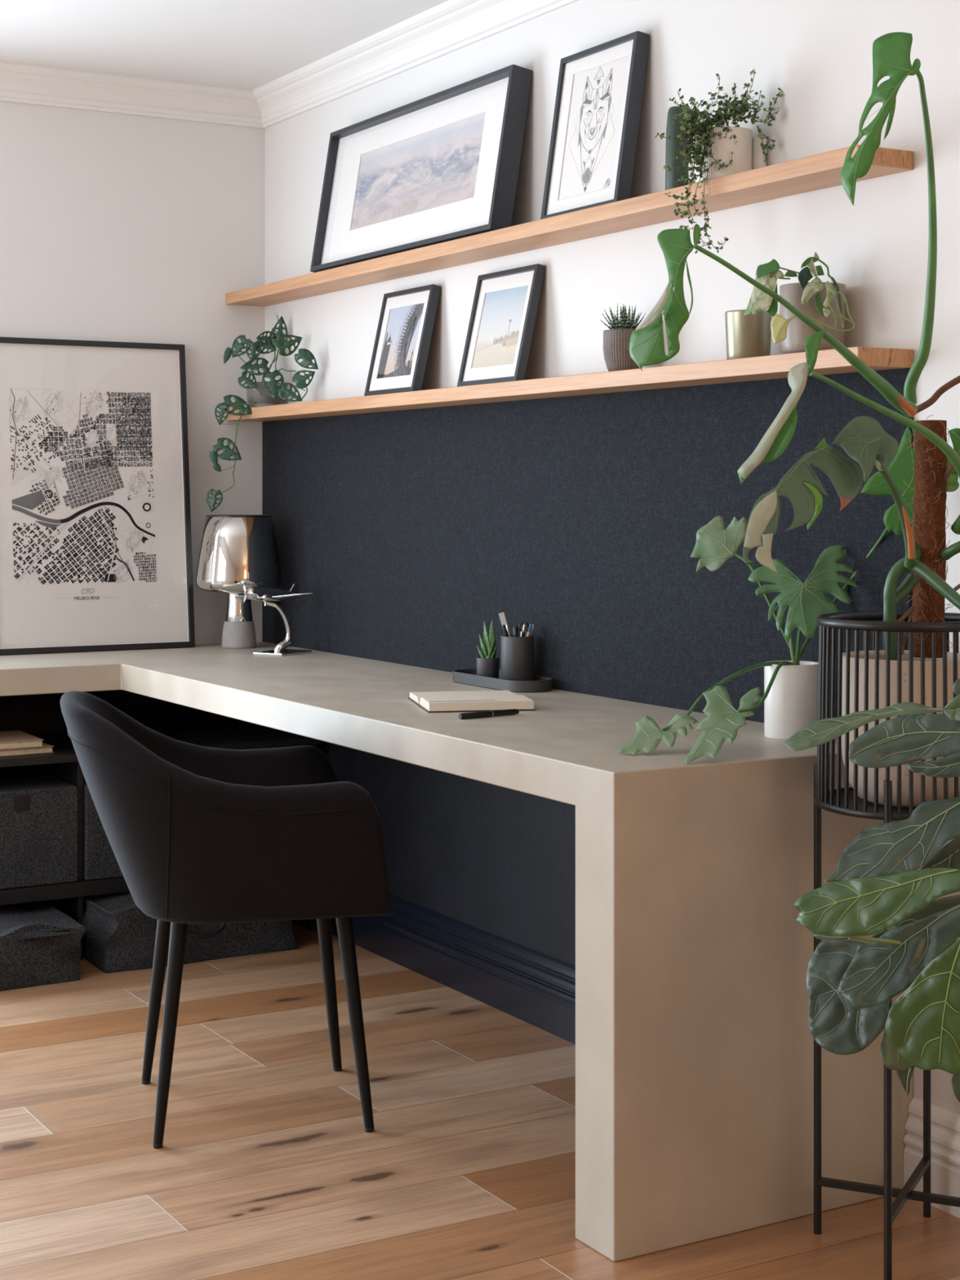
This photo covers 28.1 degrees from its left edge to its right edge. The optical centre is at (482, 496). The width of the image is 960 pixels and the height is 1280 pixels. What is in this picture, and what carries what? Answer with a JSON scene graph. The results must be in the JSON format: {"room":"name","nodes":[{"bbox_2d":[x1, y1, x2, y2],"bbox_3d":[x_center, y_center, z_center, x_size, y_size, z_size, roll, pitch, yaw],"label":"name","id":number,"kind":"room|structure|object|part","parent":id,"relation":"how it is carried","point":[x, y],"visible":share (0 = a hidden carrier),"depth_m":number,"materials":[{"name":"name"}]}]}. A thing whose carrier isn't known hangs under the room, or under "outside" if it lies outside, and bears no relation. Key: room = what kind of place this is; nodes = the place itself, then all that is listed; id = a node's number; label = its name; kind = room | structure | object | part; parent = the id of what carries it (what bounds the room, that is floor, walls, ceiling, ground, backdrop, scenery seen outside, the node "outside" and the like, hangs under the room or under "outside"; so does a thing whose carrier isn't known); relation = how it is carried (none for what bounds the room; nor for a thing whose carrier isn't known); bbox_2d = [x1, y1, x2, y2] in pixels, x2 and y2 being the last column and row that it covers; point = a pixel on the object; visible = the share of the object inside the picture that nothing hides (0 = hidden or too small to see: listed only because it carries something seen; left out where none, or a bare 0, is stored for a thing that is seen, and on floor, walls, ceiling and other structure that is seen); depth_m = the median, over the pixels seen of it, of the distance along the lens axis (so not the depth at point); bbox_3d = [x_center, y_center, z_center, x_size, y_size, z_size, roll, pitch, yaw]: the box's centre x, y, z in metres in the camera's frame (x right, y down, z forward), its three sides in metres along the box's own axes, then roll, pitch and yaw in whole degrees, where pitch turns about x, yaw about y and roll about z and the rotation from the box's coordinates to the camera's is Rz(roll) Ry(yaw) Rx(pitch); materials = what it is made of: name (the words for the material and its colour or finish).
{"room":"home office","nodes":[
{"label":"home office","id":0,"kind":"room"},
{"bbox_2d":[0,101,265,768],"bbox_3d":[-2.477,-0.021,4.575,4.440,2.385,0.120,0,0,-30],"label":"wall","id":1,"kind":"structure","parent":0,"point":[114,227],"depth_m":5.41,"materials":[{"name":"paint"}]},
{"bbox_2d":[0,60,264,128],"bbox_3d":[-2.430,-1.116,4.495,4.200,0.094,0.066,0,0,-30],"label":"trim","id":2,"kind":"structure","parent":1,"relation":"attached to","point":[20,82],"depth_m":5.33,"materials":[{"name":"paint"}]},
{"bbox_2d":[0,0,448,89],"bbox_3d":[-0.837,-1.213,1.758,4.440,0.100,6.640,0,0,-30],"label":"ceiling","id":3,"kind":"structure","parent":0,"point":[244,44],"depth_m":4.82,"materials":[{"name":"paint"}]},
{"bbox_2d":[0,922,959,1279],"bbox_3d":[-0.991,1.212,1.714,4.752,0.080,6.680,0,0,-30],"label":"floor","id":4,"kind":"structure","parent":0,"point":[267,1166],"depth_m":3.44,"materials":[{"name":"brown wood"}]},
{"bbox_2d":[0,900,86,991],"bbox_3d":[-1.192,1.099,4.709,0.361,0.147,0.345,0,0,-30],"label":"basket","id":5,"kind":"object","parent":4,"relation":"on","point":[40,944],"visible":0.95,"depth_m":4.62,"materials":[{"name":"fabric"}]},
{"bbox_3d":[-1.192,1.041,4.710,0.336,0.019,0.338,0,2,-30],"label":"lid","id":6,"kind":"part","parent":5,"relation":"part of","materials":[{"name":"grey fabric"}]},
{"bbox_2d":[0,720,320,959],"bbox_3d":[-1.014,0.830,5.090,1.072,0.683,0.456,0,0,-30],"label":"shelving unit","id":7,"kind":"object","parent":4,"relation":"on","point":[63,764],"visible":0.27,"depth_m":4.95,"materials":[{"name":"black laminate"}]},
{"bbox_2d":[0,742,53,756],"bbox_3d":[-1.285,0.638,4.854,0.330,0.017,0.241,0,0,-34],"label":"book","id":8,"kind":"object","parent":7,"relation":"on","point":[47,748],"visible":0.32,"depth_m":4.81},
{"bbox_2d":[0,730,44,749],"bbox_3d":[-1.287,0.620,4.847,0.300,0.018,0.221,0,0,-29],"label":"book","id":9,"kind":"object","parent":8,"relation":"on","point":[9,740],"visible":1,"depth_m":4.82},
{"bbox_2d":[0,765,78,889],"bbox_3d":[-1.253,0.851,4.946,0.299,0.242,0.432,0,0,-30],"label":"storage bin","id":10,"kind":"object","parent":7,"relation":"on","point":[39,810],"visible":1,"depth_m":4.79,"materials":[{"name":"grey fabric"}]},
{"bbox_3d":[-1.124,0.919,5.040,0.013,0.505,0.431,0,0,-30],"label":"upright panel","id":11,"kind":"part","parent":7,"relation":"part of","materials":[{"name":"black laminate"}]},
{"bbox_2d":[83,775,123,880],"bbox_3d":[-0.979,0.851,5.106,0.299,0.242,0.432,0,0,-30],"label":"storage bin","id":12,"kind":"object","parent":7,"relation":"on","point":[100,861],"visible":0.14,"depth_m":4.86,"materials":[{"name":"grey fabric"}]},
{"bbox_3d":[-0.565,0.919,5.366,0.013,0.505,0.431,0,0,-30],"label":"upright panel","id":13,"kind":"part","parent":7,"relation":"part of","materials":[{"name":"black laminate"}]},
{"bbox_2d":[80,891,297,973],"bbox_3d":[-0.778,1.087,4.972,0.532,0.169,0.365,0,0,-30],"label":"basket","id":14,"kind":"object","parent":4,"relation":"on","point":[118,936],"visible":0.4,"depth_m":4.82,"materials":[{"name":"black fabric"}]},
{"bbox_3d":[-0.702,1.077,4.825,0.134,0.064,0.034,0,0,-30],"label":"handle","id":15,"kind":"part","parent":14,"relation":"part of","materials":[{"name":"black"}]},
{"bbox_2d":[60,690,392,1148],"bbox_3d":[-0.506,0.773,3.674,0.591,0.797,0.567,0,0,-13],"label":"armchair","id":16,"kind":"object","parent":4,"relation":"on","point":[196,834],"visible":1,"depth_m":3.44,"materials":[{"name":"grey fabric"}]},
{"bbox_3d":[-0.644,0.966,3.813,0.085,0.403,0.032,0,0,26],"label":"leg","id":17,"kind":"part","parent":16,"relation":"part of","materials":[{"name":"black metal"}]},
{"bbox_3d":[-0.569,0.966,3.488,0.032,0.403,0.085,0,0,38],"label":"leg","id":18,"kind":"part","parent":16,"relation":"part of","materials":[{"name":"black metal"}]},
{"bbox_3d":[-0.312,0.966,3.890,0.032,0.403,0.085,0,0,38],"label":"leg","id":19,"kind":"part","parent":16,"relation":"part of","materials":[{"name":"black metal"}]},
{"bbox_3d":[-0.236,0.966,3.565,0.085,0.403,0.032,0,0,26],"label":"leg","id":20,"kind":"part","parent":16,"relation":"part of","materials":[{"name":"black metal"}]},
{"bbox_2d":[0,641,912,1262],"bbox_3d":[-0.444,0.797,4.124,1.139,0.750,2.704,0,0,-30],"label":"desk","id":21,"kind":"object","parent":4,"relation":"on","point":[695,1040],"visible":0.73,"depth_m":3.08,"materials":[{"name":"concrete"}]},
{"bbox_2d":[0,337,195,654],"bbox_3d":[-1.076,-0.004,5.263,0.575,0.852,0.099,0,0,-30],"label":"picture frame","id":22,"kind":"object","parent":21,"relation":"on","point":[95,540],"visible":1,"depth_m":5.27,"materials":[{"name":"black"}]},
{"bbox_2d":[195,515,281,648],"bbox_3d":[-0.680,0.237,5.363,0.239,0.370,0.239,0,0,-30],"label":"table lamp","id":23,"kind":"object","parent":21,"relation":"on","point":[235,551],"visible":0.82,"depth_m":5.28,"materials":[{"name":"metal"}]},
{"bbox_3d":[-0.680,0.161,5.363,0.239,0.214,0.239,0,0,-30],"label":"lamp shade","id":24,"kind":"part","parent":23,"relation":"part of","materials":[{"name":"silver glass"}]},
{"bbox_2d":[218,582,313,656],"bbox_3d":[-0.580,0.327,5.139,0.258,0.191,0.239,0,0,-6],"label":"model aeroplane","id":25,"kind":"object","parent":21,"relation":"on","point":[260,593],"visible":1,"depth_m":5.13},
{"bbox_3d":[-0.629,0.244,5.084,0.017,0.025,0.005,0,0,44],"label":"propeller blade","id":26,"kind":"part","parent":25,"relation":"part of","materials":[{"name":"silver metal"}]},
{"bbox_3d":[-0.613,0.256,5.070,0.026,0.009,0.003,0,0,36],"label":"propeller blade","id":27,"kind":"part","parent":25,"relation":"part of","materials":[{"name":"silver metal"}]},
{"bbox_3d":[-0.550,0.348,5.149,0.081,0.149,0.025,0,0,-19],"label":"stand arm","id":28,"kind":"part","parent":25,"relation":"part of","materials":[{"name":"silver metal"}]},
{"bbox_3d":[-0.536,0.418,5.151,0.096,0.007,0.135,0,0,31],"label":"plate","id":29,"kind":"part","parent":25,"relation":"part of","materials":[{"name":"silver metal"}]},
{"bbox_2d":[408,690,535,712],"bbox_3d":[-0.025,0.412,3.896,0.214,0.020,0.269,0,0,-11],"label":"notebook","id":30,"kind":"object","parent":21,"relation":"on","point":[467,700],"visible":0.99,"depth_m":3.79,"materials":[{"name":"beige paper"}]},
{"bbox_2d":[458,708,519,719],"bbox_3d":[0.013,0.416,3.672,0.139,0.012,0.014,0,0,-37],"label":"pen","id":31,"kind":"object","parent":21,"relation":"on","point":[515,711],"visible":1,"depth_m":3.67,"materials":[{"name":"black plastic"}]},
{"bbox_2d":[453,668,552,692],"bbox_3d":[0.042,0.409,4.277,0.112,0.025,0.325,0,0,-30],"label":"tray","id":32,"kind":"object","parent":21,"relation":"on","point":[467,676],"visible":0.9,"depth_m":4.19,"materials":[{"name":"grey ceramic"}]},
{"bbox_2d":[475,620,499,678],"bbox_3d":[0.012,0.346,4.305,0.052,0.142,0.052,0,0,-30],"label":"potted succulent","id":33,"kind":"object","parent":32,"relation":"on","point":[487,664],"visible":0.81,"depth_m":4.29,"materials":[{"name":"green plant"}]},
{"bbox_2d":[500,634,533,680],"bbox_3d":[0.077,0.362,4.239,0.073,0.110,0.073,0,0,-30],"label":"pen cup","id":34,"kind":"object","parent":32,"relation":"on","point":[517,653],"visible":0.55,"depth_m":4.21,"materials":[{"name":"grey ceramic"}]},
{"bbox_2d":[498,612,506,634],"bbox_3d":[0.062,0.333,4.250,0.054,0.154,0.002,0,0,0],"label":"ruler","id":35,"kind":"object","parent":34,"relation":"in","point":[502,617],"visible":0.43,"depth_m":4.25,"materials":[{"name":"grey"}]},
{"bbox_2d":[502,624,508,636],"bbox_3d":[0.066,0.346,4.239,0.046,0.128,0.011,0,0,-10],"label":"pen","id":36,"kind":"object","parent":34,"relation":"in","point":[504,627],"visible":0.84,"depth_m":4.23,"materials":[{"name":"black plastic"}]},
{"bbox_2d":[506,624,511,636],"bbox_3d":[0.068,0.346,4.244,0.039,0.128,0.008,0,0,25],"label":"pen","id":37,"kind":"object","parent":34,"relation":"in","point":[507,625],"visible":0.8,"depth_m":4.25,"materials":[{"name":"silver metal"}]},
{"bbox_2d":[512,626,518,636],"bbox_3d":[0.075,0.349,4.241,0.018,0.122,0.012,0,0,45],"label":"marker","id":38,"kind":"object","parent":34,"relation":"in","point":[515,629],"visible":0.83,"depth_m":4.24,"materials":[{"name":"black plastic"}]},
{"bbox_2d":[518,622,528,636],"bbox_3d":[0.088,0.343,4.235,0.033,0.131,0.012,0,0,-7],"label":"scissors","id":39,"kind":"object","parent":34,"relation":"in","point":[521,623],"visible":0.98,"depth_m":4.23,"materials":[{"name":"black plastic"}]},
{"bbox_3d":[0.087,0.288,4.231,0.015,0.022,0.004,0,0,0],"label":"handle","id":40,"kind":"part","parent":39,"relation":"part of","materials":[{"name":"black plastic"}]},
{"bbox_2d":[521,623,526,636],"bbox_3d":[0.083,0.345,4.237,0.030,0.130,0.009,0,0,24],"label":"pen","id":41,"kind":"object","parent":34,"relation":"in","point":[524,626],"visible":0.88,"depth_m":4.23,"materials":[{"name":"silver plastic"}]},
{"bbox_2d":[525,623,532,636],"bbox_3d":[0.088,0.345,4.239,0.044,0.130,0.009,0,0,7],"label":"pen","id":42,"kind":"object","parent":34,"relation":"in","point":[530,627],"visible":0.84,"depth_m":4.23,"materials":[{"name":"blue plastic"}]},
{"bbox_2d":[529,624,534,635],"bbox_3d":[0.090,0.347,4.243,0.052,0.127,0.007,0,0,-14],"label":"pen","id":43,"kind":"object","parent":34,"relation":"in","point":[533,626],"visible":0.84,"depth_m":4.24,"materials":[{"name":"beige"}]},
{"bbox_2d":[617,426,958,764],"bbox_3d":[0.466,0.154,3.263,0.532,0.536,0.428,0,0,-12],"label":"philodendron","id":44,"kind":"object","parent":21,"relation":"on","point":[790,697],"visible":0.92,"depth_m":3.33,"materials":[{"name":"green plant"}]},
{"bbox_2d":[784,678,959,1102],"bbox_3d":[0.671,0.671,2.506,0.536,1.002,0.276,0,0,1],"label":"fiddle leaf fig","id":45,"kind":"object","parent":4,"relation":"on","point":[880,885],"visible":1,"depth_m":2.53,"materials":[{"name":"green plant"}]},
{"bbox_2d":[813,611,959,1279],"bbox_3d":[0.664,0.680,2.995,0.289,0.984,0.289,0,0,-30],"label":"plant stand","id":46,"kind":"object","parent":4,"relation":"on","point":[845,801],"visible":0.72,"depth_m":2.93,"materials":[{"name":"black"}]},
{"bbox_2d":[629,31,959,808],"bbox_3d":[0.518,-0.108,2.881,0.646,1.168,0.261,0,0,-30],"label":"monstera","id":47,"kind":"object","parent":46,"relation":"on","point":[864,439],"visible":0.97,"depth_m":2.87,"materials":[{"name":"plant"}]},
{"bbox_3d":[0.639,0.176,2.951,0.046,0.170,0.033,0,0,22],"label":"stem","id":48,"kind":"part","parent":47,"relation":"part of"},
{"bbox_3d":[0.647,0.145,2.961,0.058,0.053,0.019,0,0,-25],"label":"stem","id":49,"kind":"part","parent":47,"relation":"part of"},
{"bbox_3d":[0.682,-0.004,3.014,0.028,0.231,0.124,0,0,23],"label":"stem","id":50,"kind":"part","parent":47,"relation":"part of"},
{"bbox_3d":[0.533,0.798,3.054,0.012,0.748,0.012,0,0,-30],"label":"leg","id":51,"kind":"part","parent":46,"relation":"part of","materials":[{"name":"black"}]},
{"bbox_3d":[0.529,0.336,3.012,0.011,0.283,0.006,0,0,7],"label":"rod","id":52,"kind":"part","parent":46,"relation":"part of","materials":[{"name":"black"}]},
{"bbox_3d":[0.528,0.336,2.995,0.011,0.283,0.006,0,0,0],"label":"rod","id":53,"kind":"part","parent":46,"relation":"part of","materials":[{"name":"black"}]},
{"bbox_3d":[0.529,0.336,2.978,0.010,0.283,0.006,0,0,-7],"label":"rod","id":54,"kind":"part","parent":46,"relation":"part of","materials":[{"name":"black"}]},
{"bbox_3d":[0.532,0.336,2.961,0.011,0.283,0.006,0,0,-14],"label":"rod","id":55,"kind":"part","parent":46,"relation":"part of","materials":[{"name":"black"}]},
{"bbox_3d":[0.554,0.336,3.075,0.011,0.283,0.006,0,0,36],"label":"rod","id":56,"kind":"part","parent":46,"relation":"part of","materials":[{"name":"black"}]},
{"bbox_3d":[0.537,0.336,2.945,0.011,0.283,0.006,0,0,-22],"label":"rod","id":57,"kind":"part","parent":46,"relation":"part of","materials":[{"name":"black"}]},
{"bbox_3d":[0.565,0.336,3.088,0.011,0.283,0.006,0,0,43],"label":"rod","id":58,"kind":"part","parent":46,"relation":"part of","materials":[{"name":"black"}]},
{"bbox_3d":[0.545,0.336,2.929,0.011,0.283,0.006,0,0,-30],"label":"rod","id":59,"kind":"part","parent":46,"relation":"part of","materials":[{"name":"black"}]},
{"bbox_3d":[0.577,0.336,3.100,0.006,0.283,0.011,0,0,-40],"label":"rod","id":60,"kind":"part","parent":46,"relation":"part of","materials":[{"name":"black"}]},
{"bbox_3d":[0.554,0.336,2.915,0.011,0.283,0.006,0,0,-36],"label":"rod","id":61,"kind":"part","parent":46,"relation":"part of","materials":[{"name":"black"}]},
{"bbox_3d":[0.565,0.336,2.901,0.011,0.283,0.006,0,0,-43],"label":"rod","id":62,"kind":"part","parent":46,"relation":"part of","materials":[{"name":"black"}]},
{"bbox_3d":[0.622,0.336,3.124,0.006,0.283,0.011,0,0,-18],"label":"rod","id":63,"kind":"part","parent":46,"relation":"part of","materials":[{"name":"black"}]},
{"bbox_3d":[0.577,0.336,2.890,0.006,0.283,0.011,0,0,40],"label":"rod","id":64,"kind":"part","parent":46,"relation":"part of","materials":[{"name":"black"}]},
{"bbox_3d":[0.639,0.336,3.128,0.006,0.283,0.011,0,0,-11],"label":"rod","id":65,"kind":"part","parent":46,"relation":"part of","materials":[{"name":"black"}]},
{"bbox_3d":[0.591,0.336,2.880,0.006,0.283,0.011,0,0,32],"label":"rod","id":66,"kind":"part","parent":46,"relation":"part of","materials":[{"name":"black"}]},
{"bbox_3d":[0.656,0.336,3.131,0.006,0.283,0.011,0,0,-4],"label":"rod","id":67,"kind":"part","parent":46,"relation":"part of","materials":[{"name":"black"}]},
{"bbox_3d":[0.606,0.336,2.871,0.006,0.283,0.011,0,0,25],"label":"rod","id":68,"kind":"part","parent":46,"relation":"part of","materials":[{"name":"black"}]},
{"bbox_3d":[0.605,0.798,2.864,0.012,0.748,0.012,0,0,-30],"label":"leg","id":69,"kind":"part","parent":46,"relation":"part of","materials":[{"name":"black"}]},
{"bbox_3d":[0.622,0.336,2.865,0.006,0.283,0.011,0,0,18],"label":"rod","id":70,"kind":"part","parent":46,"relation":"part of","materials":[{"name":"black"}]},
{"bbox_3d":[0.690,0.336,3.128,0.006,0.283,0.011,0,0,11],"label":"rod","id":71,"kind":"part","parent":46,"relation":"part of","materials":[{"name":"black"}]},
{"bbox_3d":[0.639,0.336,2.861,0.006,0.283,0.011,0,0,11],"label":"rod","id":72,"kind":"part","parent":46,"relation":"part of","materials":[{"name":"black"}]},
{"bbox_3d":[0.656,0.336,2.859,0.006,0.283,0.011,0,0,4],"label":"rod","id":73,"kind":"part","parent":46,"relation":"part of","materials":[{"name":"black"}]},
{"bbox_3d":[0.724,0.798,3.125,0.012,0.748,0.012,0,0,-30],"label":"leg","id":74,"kind":"part","parent":46,"relation":"part of","materials":[{"name":"black"}]},
{"bbox_3d":[0.673,0.336,2.859,0.006,0.283,0.011,0,0,-4],"label":"rod","id":75,"kind":"part","parent":46,"relation":"part of","materials":[{"name":"black"}]},
{"bbox_3d":[0.690,0.336,2.861,0.006,0.283,0.011,0,0,-11],"label":"rod","id":76,"kind":"part","parent":46,"relation":"part of","materials":[{"name":"black"}]},
{"bbox_3d":[0.751,0.336,3.099,0.006,0.283,0.011,0,0,40],"label":"rod","id":77,"kind":"part","parent":46,"relation":"part of","materials":[{"name":"black"}]},
{"bbox_3d":[0.706,0.336,2.865,0.006,0.283,0.011,0,0,-18],"label":"rod","id":78,"kind":"part","parent":46,"relation":"part of","materials":[{"name":"black"}]},
{"bbox_3d":[0.764,0.336,3.088,0.011,0.283,0.006,0,0,-43],"label":"rod","id":79,"kind":"part","parent":46,"relation":"part of","materials":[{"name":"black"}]},
{"bbox_2d":[475,656,499,678],"bbox_3d":[0.012,0.389,4.305,0.052,0.056,0.052,0,0,-30],"label":"pot","id":80,"kind":"object","parent":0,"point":[486,666],"depth_m":4.28,"materials":[{"name":"grey"}]},
{"bbox_2d":[265,0,959,1115],"bbox_3d":[1.060,-0.021,2.794,0.120,2.385,6.520,0,0,-30],"label":"wall","id":81,"kind":"structure","parent":0,"point":[500,861],"depth_m":3.95,"materials":[{"name":"paint"}]},
{"bbox_2d":[253,0,578,128],"bbox_3d":[0.950,-1.116,2.799,0.066,0.094,6.400,0,0,-30],"label":"trim","id":82,"kind":"structure","parent":81,"relation":"attached to","point":[450,26],"depth_m":4.80,"materials":[{"name":"paint"}]},
{"bbox_2d":[330,894,575,1044],"bbox_3d":[0.130,1.093,4.247,0.024,0.157,2.113,0,0,-30],"label":"baseboard","id":83,"kind":"structure","parent":81,"relation":"attached to","point":[537,988],"depth_m":4.48,"materials":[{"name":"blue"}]},
{"bbox_2d":[225,144,913,306],"bbox_3d":[-0.005,-0.568,4.380,0.123,0.032,2.704,0,0,-30],"label":"shelf","id":84,"kind":"object","parent":81,"relation":"attached to","point":[824,170],"visible":0.9,"depth_m":3.93,"materials":[{"name":"brown wood"}]},
{"bbox_2d":[310,64,532,272],"bbox_3d":[-0.171,-0.773,4.673,0.110,0.378,0.936,0,0,-30],"label":"picture frame","id":85,"kind":"object","parent":84,"relation":"on","point":[442,166],"visible":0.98,"depth_m":4.61,"materials":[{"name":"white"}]},
{"bbox_2d":[350,111,485,230],"bbox_3d":[-0.165,-0.783,4.665,0.032,0.202,0.641,0,0,-30],"label":"print","id":86,"kind":"object","parent":85,"relation":"attached to","point":[433,168],"depth_m":4.64,"materials":[{"name":"grey"}]},
{"bbox_2d":[540,31,649,219],"bbox_3d":[0.232,-0.764,4.007,0.083,0.360,0.290,0,0,-30],"label":"picture frame","id":87,"kind":"object","parent":84,"relation":"on","point":[591,158],"visible":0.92,"depth_m":3.99,"materials":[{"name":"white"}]},
{"bbox_2d":[558,55,628,199],"bbox_3d":[0.230,-0.764,3.997,0.041,0.276,0.209,0,0,-30],"label":"print","id":88,"kind":"object","parent":87,"relation":"attached to","point":[596,92],"depth_m":4.00,"materials":[{"name":"white paper"}]},
{"bbox_2d":[665,106,688,190],"bbox_3d":[0.376,-0.668,3.710,0.046,0.170,0.046,0,0,-30],"label":"vase","id":89,"kind":"object","parent":84,"relation":"on","point":[673,130],"visible":0.6,"depth_m":3.69,"materials":[{"name":"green ceramic"}]},
{"bbox_2d":[655,68,782,253],"bbox_3d":[0.431,-0.618,3.548,0.206,0.342,0.162,0,0,-30],"label":"vine","id":90,"kind":"object","parent":84,"relation":"on","point":[718,150],"visible":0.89,"depth_m":3.54,"materials":[{"name":"green plant"}]},
{"bbox_2d":[693,126,752,182],"bbox_3d":[0.450,-0.632,3.590,0.109,0.098,0.109,0,0,-30],"label":"pot","id":91,"kind":"object","parent":84,"relation":"on","point":[729,152],"depth_m":3.54,"materials":[{"name":"white ceramic"}]},
{"bbox_2d":[751,137,766,169],"bbox_3d":[0.516,-0.626,3.578,0.027,0.085,0.027,0,0,-30],"label":"vase","id":92,"kind":"object","parent":84,"relation":"on","point":[757,157],"visible":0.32,"depth_m":3.57,"materials":[{"name":"white ceramic"}]},
{"bbox_2d":[225,346,913,422],"bbox_3d":[-0.005,-0.233,4.380,0.123,0.032,2.704,0,0,-30],"label":"shelf","id":93,"kind":"object","parent":81,"relation":"attached to","point":[828,362],"visible":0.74,"depth_m":3.88,"materials":[{"name":"brown wood"}]},
{"bbox_2d":[206,314,318,511],"bbox_3d":[-0.608,-0.236,5.298,0.218,0.559,0.346,0,0,-30],"label":"vine","id":94,"kind":"object","parent":93,"relation":"on","point":[264,393],"visible":0.98,"depth_m":5.36,"materials":[{"name":"plant"}]},
{"bbox_3d":[-0.672,-0.171,5.377,0.123,0.324,0.020,0,0,-30],"label":"stem","id":95,"kind":"part","parent":94,"relation":"part of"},
{"bbox_3d":[-0.595,-0.386,5.427,0.011,0.067,0.028,0,0,-39],"label":"stem","id":96,"kind":"part","parent":94,"relation":"part of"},
{"bbox_3d":[-0.551,-0.354,5.383,0.011,0.014,0.117,0,0,-30],"label":"stem","id":97,"kind":"part","parent":94,"relation":"part of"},
{"bbox_2d":[246,382,280,407],"bbox_3d":[-0.619,-0.285,5.434,0.099,0.073,0.099,0,0,-30],"label":"pot","id":98,"kind":"object","parent":93,"relation":"on","point":[257,395],"depth_m":5.39,"materials":[{"name":"ceramic"}]},
{"bbox_2d":[364,284,440,395],"bbox_3d":[-0.200,-0.382,4.754,0.079,0.266,0.260,0,0,-30],"label":"picture frame","id":99,"kind":"object","parent":93,"relation":"on","point":[401,348],"visible":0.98,"depth_m":4.74,"materials":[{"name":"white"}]},
{"bbox_2d":[377,302,424,378],"bbox_3d":[-0.203,-0.384,4.752,0.040,0.181,0.185,0,0,-30],"label":"print","id":100,"kind":"object","parent":99,"relation":"attached to","point":[402,323],"depth_m":4.75,"materials":[{"name":"grey"}]},
{"bbox_2d":[457,263,545,386],"bbox_3d":[0.040,-0.382,4.344,0.077,0.265,0.264,0,0,-30],"label":"picture frame","id":101,"kind":"object","parent":93,"relation":"on","point":[503,316],"visible":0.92,"depth_m":4.33,"materials":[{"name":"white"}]},
{"bbox_2d":[471,285,528,368],"bbox_3d":[0.039,-0.382,4.342,0.039,0.179,0.193,0,0,-30],"label":"print","id":102,"kind":"object","parent":101,"relation":"attached to","point":[499,324],"depth_m":4.35,"materials":[{"name":"beige"}]},
{"bbox_2d":[600,304,645,371],"bbox_3d":[0.286,-0.320,3.873,0.107,0.142,0.101,0,0,-30],"label":"potted succulent","id":103,"kind":"object","parent":93,"relation":"on","point":[616,340],"visible":0.7,"depth_m":3.84,"materials":[{"name":"ceramic"}]},
{"bbox_2d":[603,328,642,371],"bbox_3d":[0.286,-0.292,3.872,0.086,0.086,0.086,0,0,-30],"label":"pot","id":104,"kind":"object","parent":93,"relation":"on","point":[616,353],"depth_m":3.84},
{"bbox_2d":[724,309,772,359],"bbox_3d":[0.488,-0.294,3.525,0.087,0.090,0.087,0,0,-30],"label":"planter","id":105,"kind":"object","parent":93,"relation":"on","point":[746,335],"visible":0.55,"depth_m":3.49,"materials":[{"name":"gold metal"}]},
{"bbox_2d":[743,252,854,353],"bbox_3d":[0.543,-0.339,3.348,0.194,0.179,0.154,0,0,-7],"label":"pothos","id":106,"kind":"object","parent":93,"relation":"on","point":[824,304],"visible":0.9,"depth_m":3.32,"materials":[{"name":"green plant"}]},
{"bbox_3d":[0.511,-0.376,3.303,0.057,0.004,0.004,0,0,-45],"label":"stem","id":107,"kind":"part","parent":106,"relation":"part of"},
{"bbox_3d":[0.530,-0.392,3.322,0.058,0.008,0.003,0,0,-44],"label":"stem","id":108,"kind":"part","parent":106,"relation":"part of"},
{"bbox_3d":[0.602,-0.398,3.362,0.037,0.034,0.006,0,0,-37],"label":"stem","id":109,"kind":"part","parent":106,"relation":"part of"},
{"bbox_3d":[0.586,-0.317,3.281,0.092,0.070,0.048,0,0,-30],"label":"stem","id":110,"kind":"part","parent":106,"relation":"part of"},
{"bbox_3d":[0.602,-0.308,3.294,0.007,0.043,0.015,0,0,-37],"label":"stem","id":111,"kind":"part","parent":106,"relation":"part of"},
{"bbox_3d":[0.613,-0.347,3.313,0.008,0.064,0.035,0,0,-18],"label":"stem","id":112,"kind":"part","parent":106,"relation":"part of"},
{"bbox_3d":[0.611,-0.317,3.293,0.020,0.056,0.004,0,0,35],"label":"stem","id":113,"kind":"part","parent":106,"relation":"part of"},
{"bbox_3d":[0.614,-0.306,3.286,0.040,0.020,0.003,0,0,3],"label":"stem","id":114,"kind":"part","parent":106,"relation":"part of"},
{"bbox_2d":[779,282,845,353],"bbox_3d":[0.580,-0.310,3.372,0.115,0.122,0.115,0,0,-30],"label":"pot","id":115,"kind":"object","parent":93,"relation":"on","point":[809,298],"depth_m":3.32,"materials":[{"name":"beige ceramic"}]},
{"bbox_2d":[262,368,913,722],"bbox_3d":[0.044,0.102,4.408,0.010,0.639,2.703,0,0,-30],"label":"pinboard","id":116,"kind":"object","parent":81,"relation":"attached to","point":[577,519],"visible":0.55,"depth_m":4.13,"materials":[{"name":"blue fabric"}]},
{"bbox_2d":[903,1097,959,1217],"bbox_3d":[1.649,1.093,1.640,0.024,0.157,3.694,0,0,-30],"label":"baseboard","id":117,"kind":"structure","parent":81,"relation":"attached to","point":[944,1124],"depth_m":3.17,"materials":[{"name":"paint"}]},
{"bbox_2d":[764,660,818,739],"bbox_3d":[0.545,0.357,3.373,0.099,0.130,0.099,0,0,-30],"label":"pot","id":118,"kind":"object","parent":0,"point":[791,703],"depth_m":3.33,"materials":[{"name":"white ceramic"}]},
{"bbox_2d":[841,649,959,808],"bbox_3d":[0.664,0.362,2.995,0.212,0.228,0.212,0,0,-30],"label":"pot","id":119,"kind":"object","parent":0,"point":[917,653],"depth_m":2.91,"materials":[{"name":"ceramic"}]}
]}

